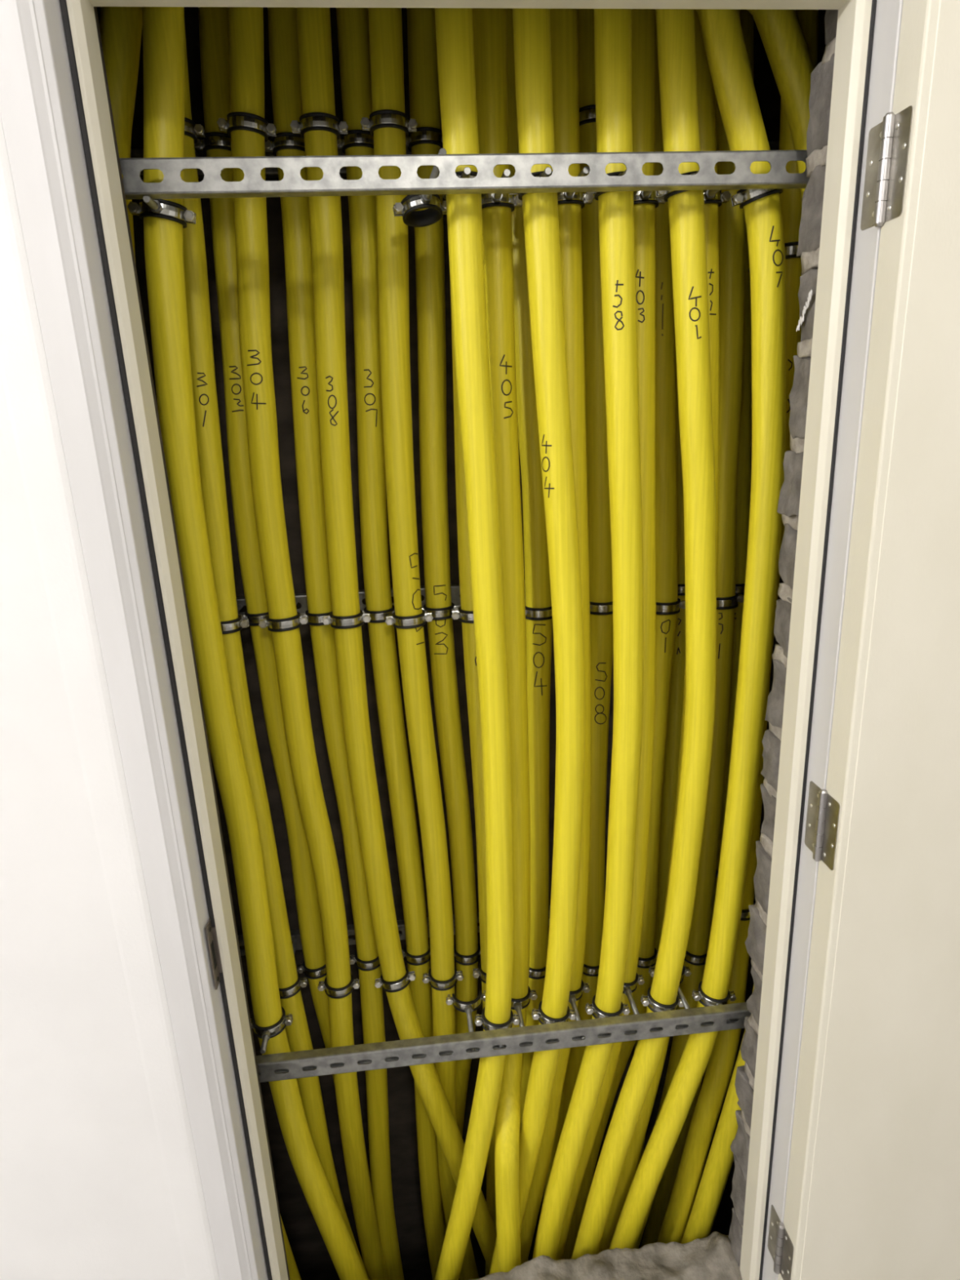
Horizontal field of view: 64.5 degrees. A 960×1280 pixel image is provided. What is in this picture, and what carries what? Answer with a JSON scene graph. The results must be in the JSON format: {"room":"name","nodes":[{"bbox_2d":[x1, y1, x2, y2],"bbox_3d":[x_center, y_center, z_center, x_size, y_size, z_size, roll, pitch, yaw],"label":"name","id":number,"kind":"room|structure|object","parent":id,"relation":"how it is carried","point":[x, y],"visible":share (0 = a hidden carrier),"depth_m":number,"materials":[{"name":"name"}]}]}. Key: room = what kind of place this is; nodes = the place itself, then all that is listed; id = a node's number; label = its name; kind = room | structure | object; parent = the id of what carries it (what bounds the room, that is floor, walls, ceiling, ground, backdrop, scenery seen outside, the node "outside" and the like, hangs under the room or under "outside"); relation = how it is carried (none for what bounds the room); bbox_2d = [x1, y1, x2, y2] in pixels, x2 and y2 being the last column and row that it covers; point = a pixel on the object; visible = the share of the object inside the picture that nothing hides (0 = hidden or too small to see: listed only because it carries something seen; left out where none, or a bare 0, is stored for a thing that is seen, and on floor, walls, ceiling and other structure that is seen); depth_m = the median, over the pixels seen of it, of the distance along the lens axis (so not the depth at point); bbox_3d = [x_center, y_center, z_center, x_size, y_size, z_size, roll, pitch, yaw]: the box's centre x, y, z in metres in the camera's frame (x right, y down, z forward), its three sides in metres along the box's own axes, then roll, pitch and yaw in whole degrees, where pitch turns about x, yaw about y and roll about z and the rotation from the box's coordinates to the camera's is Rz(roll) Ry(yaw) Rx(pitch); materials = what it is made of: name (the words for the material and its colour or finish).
{"room":"building corridor","nodes":[
{"label":"building corridor","id":0,"kind":"room"},
{"bbox_2d":[0,114,219,1279],"bbox_3d":[-1.068,-0.133,0.854,6.600,3.150,0.085,-4,16,-5],"label":"wall","id":1,"kind":"structure","parent":0,"point":[100,1179],"depth_m":1.02,"materials":[{"name":"white paint"}]},
{"bbox_2d":[0,0,903,1279],"bbox_3d":[0.046,0.242,1.078,0.996,2.115,0.085,-4,16,-5],"label":"trim","id":2,"kind":"structure","parent":1,"relation":"attached to","point":[55,113],"depth_m":0.94,"materials":[{"name":"beige paint"}]},
{"bbox_2d":[767,0,959,1279],"bbox_3d":[0.907,0.235,1.096,0.860,2.035,0.082,-3,16,-2],"label":"door","id":3,"kind":"structure","parent":1,"relation":"in","point":[873,1193],"depth_m":1.03,"materials":[{"name":"beige paint"}]},
{"bbox_2d":[96,6,826,1279],"bbox_3d":[0.015,-0.029,1.679,1.520,4.100,0.100,-4,16,-5],"label":"wall","id":4,"kind":"structure","parent":0,"point":[313,1261],"depth_m":1.66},
{"bbox_2d":[93,6,838,1279],"bbox_3d":[0.075,0.129,1.131,1.327,4.100,0.077,-4,16,-5],"label":"wall","id":5,"kind":"structure","parent":0,"point":[821,77],"depth_m":1.09,"materials":[{"name":"white paint"}]},
{"bbox_2d":[119,150,809,199],"bbox_3d":[0.016,-0.604,0.984,1.150,0.041,0.020,-4,16,-5],"label":"rail","id":6,"kind":"object","parent":5,"relation":"attached to","point":[172,186],"visible":0.74,"depth_m":0.97,"materials":[{"name":"metal"}]},
{"bbox_2d":[127,195,195,228],"bbox_3d":[-0.429,-0.566,1.002,0.078,0.031,0.092,6,18,26],"label":"clamp","id":7,"kind":"object","parent":6,"relation":"attached to","point":[147,206],"visible":0.94,"depth_m":1.00,"materials":[{"name":"silver rubber"}]},
{"bbox_2d":[142,6,368,1279],"bbox_3d":[-0.352,0.202,1.247,0.180,3.161,0.049,-4,16,-5],"label":"conduit pipe","id":8,"kind":"object","parent":7,"relation":"attached to","point":[163,27],"visible":0.9,"depth_m":1.14,"materials":[{"name":"yellow plastic"}]},
{"bbox_2d":[392,148,446,226],"bbox_3d":[-0.085,-0.625,1.060,0.085,0.056,0.165,-2,16,0],"label":"clamp","id":9,"kind":"object","parent":6,"relation":"attached to","point":[407,207],"visible":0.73,"depth_m":1.10,"materials":[{"name":"silver rubber"}]},
{"bbox_2d":[442,166,484,199],"bbox_3d":[-0.029,-0.618,1.028,0.079,0.022,0.091,6,18,26],"label":"clamp","id":10,"kind":"object","parent":6,"relation":"attached to","point":[467,173],"visible":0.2,"depth_m":1.01,"materials":[{"name":"silver rubber"}]},
{"bbox_2d":[434,8,513,1279],"bbox_3d":[-0.057,0.196,1.276,0.220,3.193,0.049,-4,16,-5],"label":"conduit pipe","id":11,"kind":"object","parent":10,"relation":"attached to","point":[454,26],"visible":0.92,"depth_m":1.18,"materials":[{"name":"yellow plastic"}]},
{"bbox_2d":[481,168,522,212],"bbox_3d":[0.027,-0.628,1.066,0.086,0.022,0.172,-5,16,-4],"label":"clamp","id":12,"kind":"object","parent":6,"relation":"attached to","point":[489,200],"visible":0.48,"depth_m":1.10,"materials":[{"name":"silver rubber"}]},
{"bbox_2d":[509,167,560,200],"bbox_3d":[0.076,-0.623,1.038,0.079,0.025,0.091,6,18,26],"label":"clamp","id":13,"kind":"object","parent":6,"relation":"attached to","point":[548,171],"visible":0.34,"depth_m":1.02,"materials":[{"name":"silver rubber"}]},
{"bbox_2d":[488,8,585,1274],"bbox_3d":[0.066,0.221,1.320,0.232,3.277,0.071,1,17,11],"label":"conduit pipe","id":14,"kind":"object","parent":13,"relation":"attached to","point":[531,26],"visible":0.92,"depth_m":1.17,"materials":[{"name":"yellow plastic"}]},
{"bbox_2d":[557,165,594,208],"bbox_3d":[0.131,-0.637,1.074,0.086,0.022,0.172,-5,17,-4],"label":"clamp","id":15,"kind":"object","parent":6,"relation":"attached to","point":[580,198],"visible":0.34,"depth_m":1.10,"materials":[{"name":"silver rubber"}]},
{"bbox_2d":[520,8,591,1264],"bbox_3d":[0.090,0.228,1.390,0.225,3.404,0.071,-4,16,-5],"label":"conduit pipe","id":16,"kind":"object","parent":15,"relation":"attached to","point":[563,21],"visible":0.38,"depth_m":1.19,"materials":[{"name":"yellow plastic"}]},
{"bbox_2d":[586,168,637,200],"bbox_3d":[0.184,-0.629,1.047,0.079,0.024,0.091,6,18,26],"label":"clamp","id":17,"kind":"object","parent":6,"relation":"attached to","point":[597,194],"visible":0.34,"depth_m":1.05,"materials":[{"name":"silver metal"}]},
{"bbox_2d":[532,8,643,1260],"bbox_3d":[0.161,0.201,1.299,0.236,3.236,0.050,-4,16,-5],"label":"conduit pipe","id":18,"kind":"object","parent":17,"relation":"attached to","point":[612,27],"visible":0.93,"depth_m":1.20,"materials":[{"name":"yellow plastic"}]},
{"bbox_2d":[633,191,666,208],"bbox_3d":[0.256,-0.645,1.089,0.085,0.024,0.167,-9,17,-20],"label":"clamp","id":19,"kind":"object","parent":6,"relation":"attached to","point":[642,197],"visible":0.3,"depth_m":1.11,"materials":[{"name":"silver metal"}]},
{"bbox_2d":[555,8,656,1260],"bbox_3d":[0.187,0.219,1.386,0.265,3.394,0.050,-4,16,-5],"label":"conduit pipe","id":20,"kind":"object","parent":19,"relation":"attached to","point":[643,20],"visible":0.42,"depth_m":1.23,"materials":[{"name":"yellow plastic"}]},
{"bbox_2d":[655,170,706,201],"bbox_3d":[0.283,-0.634,1.056,0.079,0.029,0.092,6,18,26],"label":"clamp","id":21,"kind":"object","parent":6,"relation":"attached to","point":[667,194],"visible":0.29,"depth_m":1.06,"materials":[{"name":"silver metal"}]},
{"bbox_2d":[571,8,716,1259],"bbox_3d":[0.261,0.201,1.310,0.285,3.252,0.050,-4,16,-5],"label":"conduit pipe","id":22,"kind":"object","parent":21,"relation":"attached to","point":[675,28],"visible":0.91,"depth_m":1.21,"materials":[{"name":"yellow plastic"}]},
{"bbox_2d":[703,171,733,207],"bbox_3d":[0.352,-0.650,1.097,0.085,0.026,0.167,-9,17,-20],"label":"clamp","id":23,"kind":"object","parent":6,"relation":"attached to","point":[717,197],"visible":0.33,"depth_m":1.12,"materials":[{"name":"silver metal"}]},
{"bbox_2d":[597,8,719,1253],"bbox_3d":[0.294,0.222,1.398,0.258,3.416,0.050,-4,16,-5],"label":"conduit pipe","id":24,"kind":"object","parent":23,"relation":"attached to","point":[705,94],"visible":0.22,"depth_m":1.19,"materials":[{"name":"yellow plastic"}]},
{"bbox_2d":[730,188,784,208],"bbox_3d":[0.393,-0.633,1.068,0.078,0.037,0.092,6,18,26],"label":"clamp","id":25,"kind":"object","parent":6,"relation":"attached to","point":[743,197],"visible":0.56,"depth_m":1.07,"materials":[{"name":"silver metal"}]},
{"bbox_2d":[608,8,786,1249],"bbox_3d":[0.341,0.202,1.318,0.314,3.265,0.050,-4,16,-5],"label":"conduit pipe","id":26,"kind":"object","parent":25,"relation":"attached to","point":[722,32],"visible":0.9,"depth_m":1.22,"materials":[{"name":"yellow plastic"}]},
{"bbox_2d":[256,1002,751,1082],"bbox_3d":[0.082,0.723,1.375,1.103,0.041,0.020,-4,16,-5],"label":"rail","id":27,"kind":"object","parent":5,"relation":"attached to","point":[450,1047],"visible":0.76,"depth_m":1.36,"materials":[{"name":"metal"}]},
{"bbox_2d":[250,1006,293,1053],"bbox_3d":[-0.390,0.700,1.372,0.079,0.023,0.091,6,18,26],"label":"clamp","id":28,"kind":"object","parent":27,"relation":"attached to","point":[265,1033],"visible":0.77,"depth_m":1.36,"materials":[{"name":"silver metal"}]},
{"bbox_2d":[445,990,485,1051],"bbox_3d":[-0.019,0.725,1.442,0.086,0.022,0.152,-4,16,-5],"label":"clamp","id":29,"kind":"object","parent":27,"relation":"attached to","point":[468,1007],"visible":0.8,"depth_m":1.48,"materials":[{"name":"silver metal"}]},
{"bbox_2d":[475,1007,519,1048],"bbox_3d":[0.027,0.719,1.421,0.079,0.027,0.091,6,18,26],"label":"clamp","id":30,"kind":"object","parent":27,"relation":"attached to","point":[480,1020],"visible":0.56,"depth_m":1.42,"materials":[{"name":"silver metal"}]},
{"bbox_2d":[511,986,537,1045],"bbox_3d":[0.090,0.721,1.467,0.085,0.026,0.167,-9,17,-20],"label":"clamp","id":31,"kind":"object","parent":27,"relation":"attached to","point":[517,1005],"visible":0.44,"depth_m":1.49,"materials":[{"name":"silver metal"}]},
{"bbox_2d":[472,8,530,1272],"bbox_3d":[0.029,0.160,1.305,0.071,3.220,0.162,4,18,22],"label":"conduit pipe","id":32,"kind":"object","parent":31,"relation":"attached to","point":[490,24],"visible":0.7,"depth_m":1.24,"materials":[{"name":"yellow plastic"}]},
{"bbox_2d":[531,1000,576,1040],"bbox_3d":[0.134,0.714,1.431,0.079,0.029,0.092,6,18,26],"label":"clamp","id":33,"kind":"object","parent":27,"relation":"attached to","point":[537,1014],"visible":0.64,"depth_m":1.43,"materials":[{"name":"silver metal"}]},
{"bbox_2d":[568,980,590,1039],"bbox_3d":[0.169,0.710,1.472,0.085,0.029,0.168,1,17,11],"label":"clamp","id":34,"kind":"object","parent":27,"relation":"attached to","point":[574,996],"visible":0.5,"depth_m":1.50,"materials":[{"name":"silver metal"}]},
{"bbox_2d":[585,994,630,1018],"bbox_3d":[0.237,0.708,1.440,0.079,0.029,0.092,6,18,26],"label":"clamp","id":35,"kind":"object","parent":27,"relation":"attached to","point":[591,1008],"visible":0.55,"depth_m":1.44,"materials":[{"name":"silver metal"}]},
{"bbox_2d":[622,973,644,1014],"bbox_3d":[0.279,0.697,1.480,0.085,0.029,0.168,1,17,11],"label":"clamp","id":36,"kind":"object","parent":27,"relation":"attached to","point":[628,988],"visible":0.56,"depth_m":1.50,"materials":[{"name":"silver rubber"}]},
{"bbox_2d":[640,986,683,1028],"bbox_3d":[0.345,0.697,1.448,0.078,0.030,0.092,6,18,26],"label":"clamp","id":37,"kind":"object","parent":27,"relation":"attached to","point":[647,1000],"visible":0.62,"depth_m":1.44,"materials":[{"name":"silver rubber"}]},
{"bbox_2d":[648,960,691,1008],"bbox_3d":[0.374,0.684,1.486,0.085,0.028,0.168,1,17,11],"label":"clamp","id":38,"kind":"object","parent":27,"relation":"attached to","point":[686,970],"visible":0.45,"depth_m":1.52,"materials":[{"name":"silver rubber"}]},
{"bbox_2d":[691,981,736,1022],"bbox_3d":[0.446,0.690,1.456,0.079,0.029,0.092,6,18,26],"label":"clamp","id":39,"kind":"object","parent":27,"relation":"attached to","point":[699,995],"visible":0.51,"depth_m":1.45,"materials":[{"name":"silver rubber"}]},
{"bbox_2d":[472,1231,742,1279],"bbox_3d":[0.091,1.396,1.482,0.950,0.430,0.161,-4,16,-5],"label":"concrete ledge","id":40,"kind":"object","parent":5,"relation":"attached to","point":[712,1257],"depth_m":1.47,"materials":[{"name":"concrete"}]},
{"bbox_3d":[0.129,2.069,1.978,1.520,0.100,0.710,-4,16,-5],"label":"floor","id":41,"kind":"structure","parent":0,"visible":0},
{"bbox_2d":[99,6,301,1279],"bbox_3d":[-0.450,0.202,1.268,0.139,3.193,0.049,-4,16,-5],"label":"conduit pipe","id":42,"kind":"object","parent":41,"relation":"on","point":[120,27],"visible":0.07,"depth_m":0.98,"materials":[{"name":"yellow plastic"}]},
{"bbox_2d":[198,7,372,1191],"bbox_3d":[-0.347,0.313,1.561,0.087,3.778,0.161,10,20,36],"label":"conduit pipe","id":43,"kind":"object","parent":41,"relation":"on","point":[213,22],"visible":0.48,"depth_m":1.34,"materials":[{"name":"yellow plastic"}]},
{"bbox_2d":[267,7,404,1279],"bbox_3d":[-0.266,0.260,1.524,0.088,3.662,0.050,-4,16,-5],"label":"conduit pipe","id":44,"kind":"object","parent":41,"relation":"on","point":[286,103],"visible":0.72,"depth_m":1.38,"materials":[{"name":"yellow plastic"}]},
{"bbox_2d":[336,7,445,1279],"bbox_3d":[-0.162,0.264,1.536,0.081,3.687,0.050,-4,16,-5],"label":"conduit pipe","id":45,"kind":"object","parent":41,"relation":"on","point":[353,23],"visible":0.74,"depth_m":1.39,"materials":[{"name":"yellow plastic"}]},
{"bbox_2d":[368,7,479,1279],"bbox_3d":[-0.096,0.288,1.507,0.085,3.651,0.130,3,17,17],"label":"conduit pipe","id":46,"kind":"object","parent":41,"relation":"on","point":[385,24],"visible":0.87,"depth_m":1.31,"materials":[{"name":"yellow plastic"}]},
{"bbox_2d":[406,8,478,1231],"bbox_3d":[-0.096,0.304,1.586,0.178,3.798,0.067,6,18,27],"label":"conduit pipe","id":47,"kind":"object","parent":41,"relation":"on","point":[423,73],"visible":0.69,"depth_m":1.38,"materials":[{"name":"yellow plastic"}]},
{"bbox_2d":[448,262,496,1275],"bbox_3d":[-0.004,0.305,1.535,0.072,3.708,0.150,-10,18,-23],"label":"conduit pipe","id":48,"kind":"object","parent":41,"relation":"on","point":[465,588],"visible":0.26,"depth_m":1.41,"materials":[{"name":"yellow plastic"}]},
{"bbox_2d":[506,8,551,1261],"bbox_3d":[0.075,0.301,1.532,0.071,3.706,0.163,-18,22,-42],"label":"conduit pipe","id":49,"kind":"object","parent":41,"relation":"on","point":[537,578],"visible":0.41,"depth_m":1.36,"materials":[{"name":"yellow plastic"}]},
{"bbox_2d":[541,8,613,1209],"bbox_3d":[0.159,0.279,1.524,0.210,3.667,0.060,3,17,18],"label":"conduit pipe","id":50,"kind":"object","parent":41,"relation":"on","point":[597,477],"visible":0.42,"depth_m":1.35,"materials":[{"name":"yellow plastic"}]},
{"bbox_2d":[634,325,685,1175],"bbox_3d":[0.349,0.270,1.591,0.170,3.776,0.049,-4,16,-5],"label":"conduit pipe","id":51,"kind":"object","parent":41,"relation":"on","point":[671,760],"visible":0.12,"depth_m":1.55,"materials":[{"name":"yellow plastic"}]},
{"bbox_2d":[635,8,745,1248],"bbox_3d":[0.364,0.247,1.507,0.255,3.617,0.049,-4,16,-5],"label":"conduit pipe","id":52,"kind":"object","parent":41,"relation":"on","point":[731,220],"visible":0.36,"depth_m":1.37,"materials":[{"name":"yellow plastic"}]},
{"bbox_2d":[640,8,754,1248],"bbox_3d":[0.436,0.270,1.599,0.223,3.789,0.049,-4,16,-5],"label":"conduit pipe","id":53,"kind":"object","parent":41,"relation":"on","point":[661,1200],"visible":0.14,"depth_m":1.45,"materials":[{"name":"yellow plastic"}]},
{"bbox_2d":[657,9,818,1244],"bbox_3d":[0.429,0.227,1.413,0.226,3.447,0.050,-4,16,-5],"label":"conduit pipe","id":54,"kind":"object","parent":41,"relation":"on","point":[719,1069],"visible":0.33,"depth_m":1.52,"materials":[{"name":"yellow plastic"}]},
{"bbox_2d":[748,241,800,273],"bbox_3d":[0.490,-0.629,1.277,0.086,0.022,0.262,-1,16,4],"label":"clamp","id":55,"kind":"object","parent":54,"relation":"attached to","point":[791,248],"visible":0.09,"depth_m":1.15,"materials":[{"name":"silver rubber"}]},
{"bbox_2d":[680,8,814,1244],"bbox_3d":[0.471,0.215,1.362,0.236,3.350,0.049,-4,16,-5],"label":"conduit pipe","id":56,"kind":"object","parent":55,"relation":"attached to","point":[780,31],"visible":0.23,"depth_m":1.08,"materials":[{"name":"yellow plastic"}]},
{"bbox_3d":[-0.658,0.109,1.304,0.100,4.100,0.560,-4,16,-5],"label":"wall","id":57,"kind":"structure","parent":0,"visible":0},
{"bbox_2d":[235,579,524,614],"bbox_3d":[0.004,-0.094,1.538,1.243,0.041,0.020,-4,16,-5],"label":"rail","id":58,"kind":"object","parent":57,"relation":"attached to","point":[301,598],"visible":0.06,"depth_m":1.51,"materials":[{"name":"metal"}]},
{"bbox_2d":[220,602,248,634],"bbox_3d":[-0.457,-0.045,1.401,0.086,0.022,0.181,-3,16,-5],"label":"clamp","id":59,"kind":"object","parent":58,"relation":"attached to","point":[235,625],"visible":0.43,"depth_m":1.33,"materials":[{"name":"silver rubber"}]},
{"bbox_2d":[240,610,268,626],"bbox_3d":[-0.399,-0.050,1.438,0.081,0.024,0.100,4,18,21],"label":"clamp","id":60,"kind":"object","parent":58,"relation":"attached to","point":[254,619],"visible":0.21,"depth_m":1.40,"materials":[{"name":"silver metal"}]},
{"bbox_2d":[258,600,308,631],"bbox_3d":[-0.370,-0.048,1.405,0.085,0.023,0.178,-8,17,-18],"label":"clamp","id":61,"kind":"object","parent":58,"relation":"attached to","point":[295,622],"visible":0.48,"depth_m":1.33,"materials":[{"name":"silver metal"}]},
{"bbox_2d":[300,609,332,626],"bbox_3d":[-0.289,-0.051,1.450,0.081,0.022,0.100,4,18,21],"label":"clamp","id":62,"kind":"object","parent":58,"relation":"attached to","point":[316,620],"visible":0.22,"depth_m":1.41,"materials":[{"name":"silver metal"}]},
{"bbox_2d":[322,609,370,628],"bbox_3d":[-0.245,-0.055,1.420,0.086,0.022,0.181,-3,16,-5],"label":"clamp","id":63,"kind":"object","parent":58,"relation":"attached to","point":[358,620],"visible":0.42,"depth_m":1.34,"materials":[{"name":"silver metal"}]},
{"bbox_2d":[362,604,395,622],"bbox_3d":[-0.203,-0.055,1.457,0.081,0.022,0.100,-12,19,-31],"label":"clamp","id":64,"kind":"object","parent":58,"relation":"attached to","point":[380,616],"visible":0.32,"depth_m":1.42,"materials":[{"name":"silver metal"}]},
{"bbox_2d":[385,609,432,628],"bbox_3d":[-0.134,-0.055,1.432,0.086,0.022,0.181,-5,16,-4],"label":"clamp","id":65,"kind":"object","parent":58,"relation":"attached to","point":[418,620],"visible":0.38,"depth_m":1.35,"materials":[{"name":"silver metal"}]},
{"bbox_2d":[422,602,460,620],"bbox_3d":[-0.069,-0.061,1.469,0.081,0.022,0.100,4,18,21],"label":"clamp","id":66,"kind":"object","parent":58,"relation":"attached to","point":[437,614],"visible":0.41,"depth_m":1.43,"materials":[{"name":"silver metal"}]},
{"bbox_2d":[451,606,474,623],"bbox_3d":[-0.016,-0.065,1.441,0.086,0.022,0.181,-4,16,-5],"label":"clamp","id":67,"kind":"object","parent":58,"relation":"attached to","point":[464,616],"visible":0.24,"depth_m":1.36,"materials":[{"name":"silver metal"}]},
{"bbox_2d":[524,603,552,620],"bbox_3d":[0.102,-0.071,1.452,0.086,0.022,0.181,-3,16,-5],"label":"clamp","id":68,"kind":"object","parent":58,"relation":"attached to","point":[532,614],"visible":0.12,"depth_m":1.37,"materials":[{"name":"silver metal"}]},
{"bbox_2d":[590,601,613,614],"bbox_3d":[0.217,-0.081,1.461,0.086,0.022,0.181,-4,16,-5],"label":"clamp","id":69,"kind":"object","parent":58,"relation":"attached to","point":[596,608],"visible":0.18,"depth_m":1.38,"materials":[{"name":"silver metal"}]},
{"bbox_2d":[656,598,685,614],"bbox_3d":[0.336,-0.081,1.473,0.086,0.022,0.181,-3,16,-5],"label":"clamp","id":70,"kind":"object","parent":58,"relation":"attached to","point":[662,608],"visible":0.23,"depth_m":1.39,"materials":[{"name":"silver metal"}]},
{"bbox_2d":[716,592,743,609],"bbox_3d":[0.431,-0.090,1.476,0.085,0.024,0.178,-8,17,-18],"label":"clamp","id":71,"kind":"object","parent":58,"relation":"attached to","point":[731,602],"visible":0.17,"depth_m":1.40,"materials":[{"name":"silver metal"}]},
{"bbox_2d":[130,141,779,179],"bbox_3d":[-0.026,-0.835,1.321,1.243,0.041,0.020,-4,16,-5],"label":"rail","id":72,"kind":"object","parent":57,"relation":"attached to","point":[272,172],"visible":0.02,"depth_m":1.29,"materials":[{"name":"metal"}]},
{"bbox_2d":[184,117,204,157],"bbox_3d":[-0.443,-0.775,1.188,0.085,0.024,0.178,0,17,9],"label":"clamp","id":73,"kind":"object","parent":72,"relation":"attached to","point":[193,130],"visible":0.26,"depth_m":1.12,"materials":[{"name":"silver rubber"}]},
{"bbox_2d":[182,25,369,1279],"bbox_3d":[-0.382,0.244,1.428,0.165,3.495,0.050,-4,16,-5],"label":"conduit pipe","id":74,"kind":"object","parent":73,"relation":"attached to","point":[197,289],"visible":0.5,"depth_m":1.31,"materials":[{"name":"yellow plastic"}]},
{"bbox_2d":[194,132,231,155],"bbox_3d":[-0.401,-0.789,1.224,0.081,0.025,0.100,4,18,21],"label":"clamp","id":75,"kind":"object","parent":72,"relation":"attached to","point":[211,140],"visible":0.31,"depth_m":1.18,"materials":[{"name":"silver rubber"}]},
{"bbox_2d":[217,111,276,156],"bbox_3d":[-0.338,-0.784,1.196,0.085,0.028,0.178,0,17,9],"label":"clamp","id":76,"kind":"object","parent":72,"relation":"attached to","point":[235,121],"visible":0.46,"depth_m":1.12,"materials":[{"name":"silver rubber"}]},
{"bbox_2d":[264,132,305,155],"bbox_3d":[-0.293,-0.795,1.234,0.081,0.022,0.100,4,18,21],"label":"clamp","id":77,"kind":"object","parent":72,"relation":"attached to","point":[283,140],"visible":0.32,"depth_m":1.19,"materials":[{"name":"silver rubber"}]},
{"bbox_2d":[289,111,348,140],"bbox_3d":[-0.248,-0.791,1.207,0.086,0.022,0.181,-2,16,-5],"label":"clamp","id":78,"kind":"object","parent":72,"relation":"attached to","point":[315,121],"visible":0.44,"depth_m":1.13,"materials":[{"name":"silver rubber"}]},
{"bbox_2d":[295,7,496,1271],"bbox_3d":[-0.094,0.270,1.448,0.310,3.583,0.106,-4,16,-5],"label":"conduit pipe","id":79,"kind":"object","parent":78,"relation":"attached to","point":[313,24],"visible":0.91,"depth_m":1.31,"materials":[{"name":"yellow plastic"}]},
{"bbox_2d":[337,129,373,154],"bbox_3d":[-0.196,-0.806,1.247,0.086,0.022,0.106,-3,16,-5],"label":"clamp","id":80,"kind":"object","parent":72,"relation":"attached to","point":[354,138],"visible":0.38,"depth_m":1.20,"materials":[{"name":"silver rubber"}]},
{"bbox_2d":[360,109,417,137],"bbox_3d":[-0.128,-0.800,1.213,0.085,0.024,0.178,0,17,9],"label":"clamp","id":81,"kind":"object","parent":72,"relation":"attached to","point":[382,118],"visible":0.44,"depth_m":1.14,"materials":[{"name":"silver rubber"}]},
{"bbox_2d":[405,127,443,151],"bbox_3d":[-0.090,-0.815,1.256,0.086,0.022,0.106,-3,16,-5],"label":"clamp","id":82,"kind":"object","parent":72,"relation":"attached to","point":[433,135],"visible":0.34,"depth_m":1.21,"materials":[{"name":"silver rubber"}]},
{"bbox_2d":[578,104,595,125],"bbox_3d":[0.153,-0.823,1.235,0.085,0.024,0.178,-8,17,-18],"label":"clamp","id":83,"kind":"object","parent":72,"relation":"attached to","point":[587,114],"visible":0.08,"depth_m":1.16,"materials":[{"name":"silver rubber"}]},
{"bbox_2d":[237,890,755,955],"bbox_3d":[0.035,0.649,1.757,1.243,0.041,0.020,-4,16,-5],"label":"rail","id":84,"kind":"object","parent":57,"relation":"attached to","point":[401,926],"visible":0.03,"depth_m":1.72,"materials":[{"name":"metal"}]},
{"bbox_2d":[279,934,307,999],"bbox_3d":[-0.418,0.692,1.615,0.085,0.024,0.178,-8,17,-18],"label":"clamp","id":85,"kind":"object","parent":84,"relation":"attached to","point":[286,993],"visible":0.43,"depth_m":1.55,"materials":[{"name":"silver rubber"}]},
{"bbox_2d":[297,960,326,978],"bbox_3d":[-0.343,0.698,1.660,0.081,0.025,0.100,4,18,21],"label":"clamp","id":86,"kind":"object","parent":84,"relation":"attached to","point":[320,972],"visible":0.38,"depth_m":1.62,"materials":[{"name":"silver rubber"}]},
{"bbox_2d":[317,973,359,998],"bbox_3d":[-0.282,0.695,1.630,0.085,0.024,0.178,0,17,9],"label":"clamp","id":87,"kind":"object","parent":84,"relation":"attached to","point":[340,993],"visible":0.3,"depth_m":1.55,"materials":[{"name":"silver rubber"}]},
{"bbox_2d":[227,7,387,1279],"bbox_3d":[-0.314,0.268,1.465,0.105,3.569,0.094,-4,16,-5],"label":"conduit pipe","id":88,"kind":"object","parent":87,"relation":"attached to","point":[246,24],"visible":0.94,"depth_m":1.31,"materials":[{"name":"yellow plastic"}]},
{"bbox_2d":[349,950,380,970],"bbox_3d":[-0.232,0.683,1.668,0.081,0.022,0.100,4,18,21],"label":"clamp","id":89,"kind":"object","parent":84,"relation":"attached to","point":[373,964],"visible":0.31,"depth_m":1.63,"materials":[{"name":"silver metal"}]},
{"bbox_2d":[374,966,415,992],"bbox_3d":[-0.165,0.690,1.635,0.085,0.039,0.177,1,17,10],"label":"clamp","id":90,"kind":"object","parent":84,"relation":"attached to","point":[401,984],"visible":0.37,"depth_m":1.56,"materials":[{"name":"silver metal"}]},
{"bbox_2d":[401,942,430,965],"bbox_3d":[-0.127,0.676,1.677,0.081,0.022,0.100,4,18,21],"label":"clamp","id":91,"kind":"object","parent":84,"relation":"attached to","point":[422,959],"visible":0.36,"depth_m":1.64,"materials":[{"name":"silver metal"}]},
{"bbox_2d":[422,966,463,991],"bbox_3d":[-0.099,0.690,1.649,0.085,0.027,0.178,-8,17,-18],"label":"clamp","id":92,"kind":"object","parent":84,"relation":"attached to","point":[447,984],"visible":0.44,"depth_m":1.58,"materials":[{"name":"silver metal"}]},
{"bbox_2d":[453,942,480,965],"bbox_3d":[-0.020,0.681,1.689,0.081,0.024,0.100,4,18,21],"label":"clamp","id":93,"kind":"object","parent":84,"relation":"attached to","point":[464,960],"visible":0.34,"depth_m":1.65,"materials":[{"name":"silver metal"}]},
{"bbox_2d":[637,947,658,968],"bbox_3d":[0.358,0.657,1.685,0.085,0.024,0.178,0,17,9],"label":"clamp","id":94,"kind":"object","parent":84,"relation":"attached to","point":[642,962],"visible":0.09,"depth_m":1.60,"materials":[{"name":"silver metal"}]},
{"bbox_2d":[561,17,677,1259],"bbox_3d":[0.239,0.243,1.492,0.282,3.588,0.050,-4,16,-5],"label":"conduit pipe","id":95,"kind":"object","parent":94,"relation":"attached to","point":[666,497],"visible":0.54,"depth_m":1.38,"materials":[{"name":"yellow plastic"}]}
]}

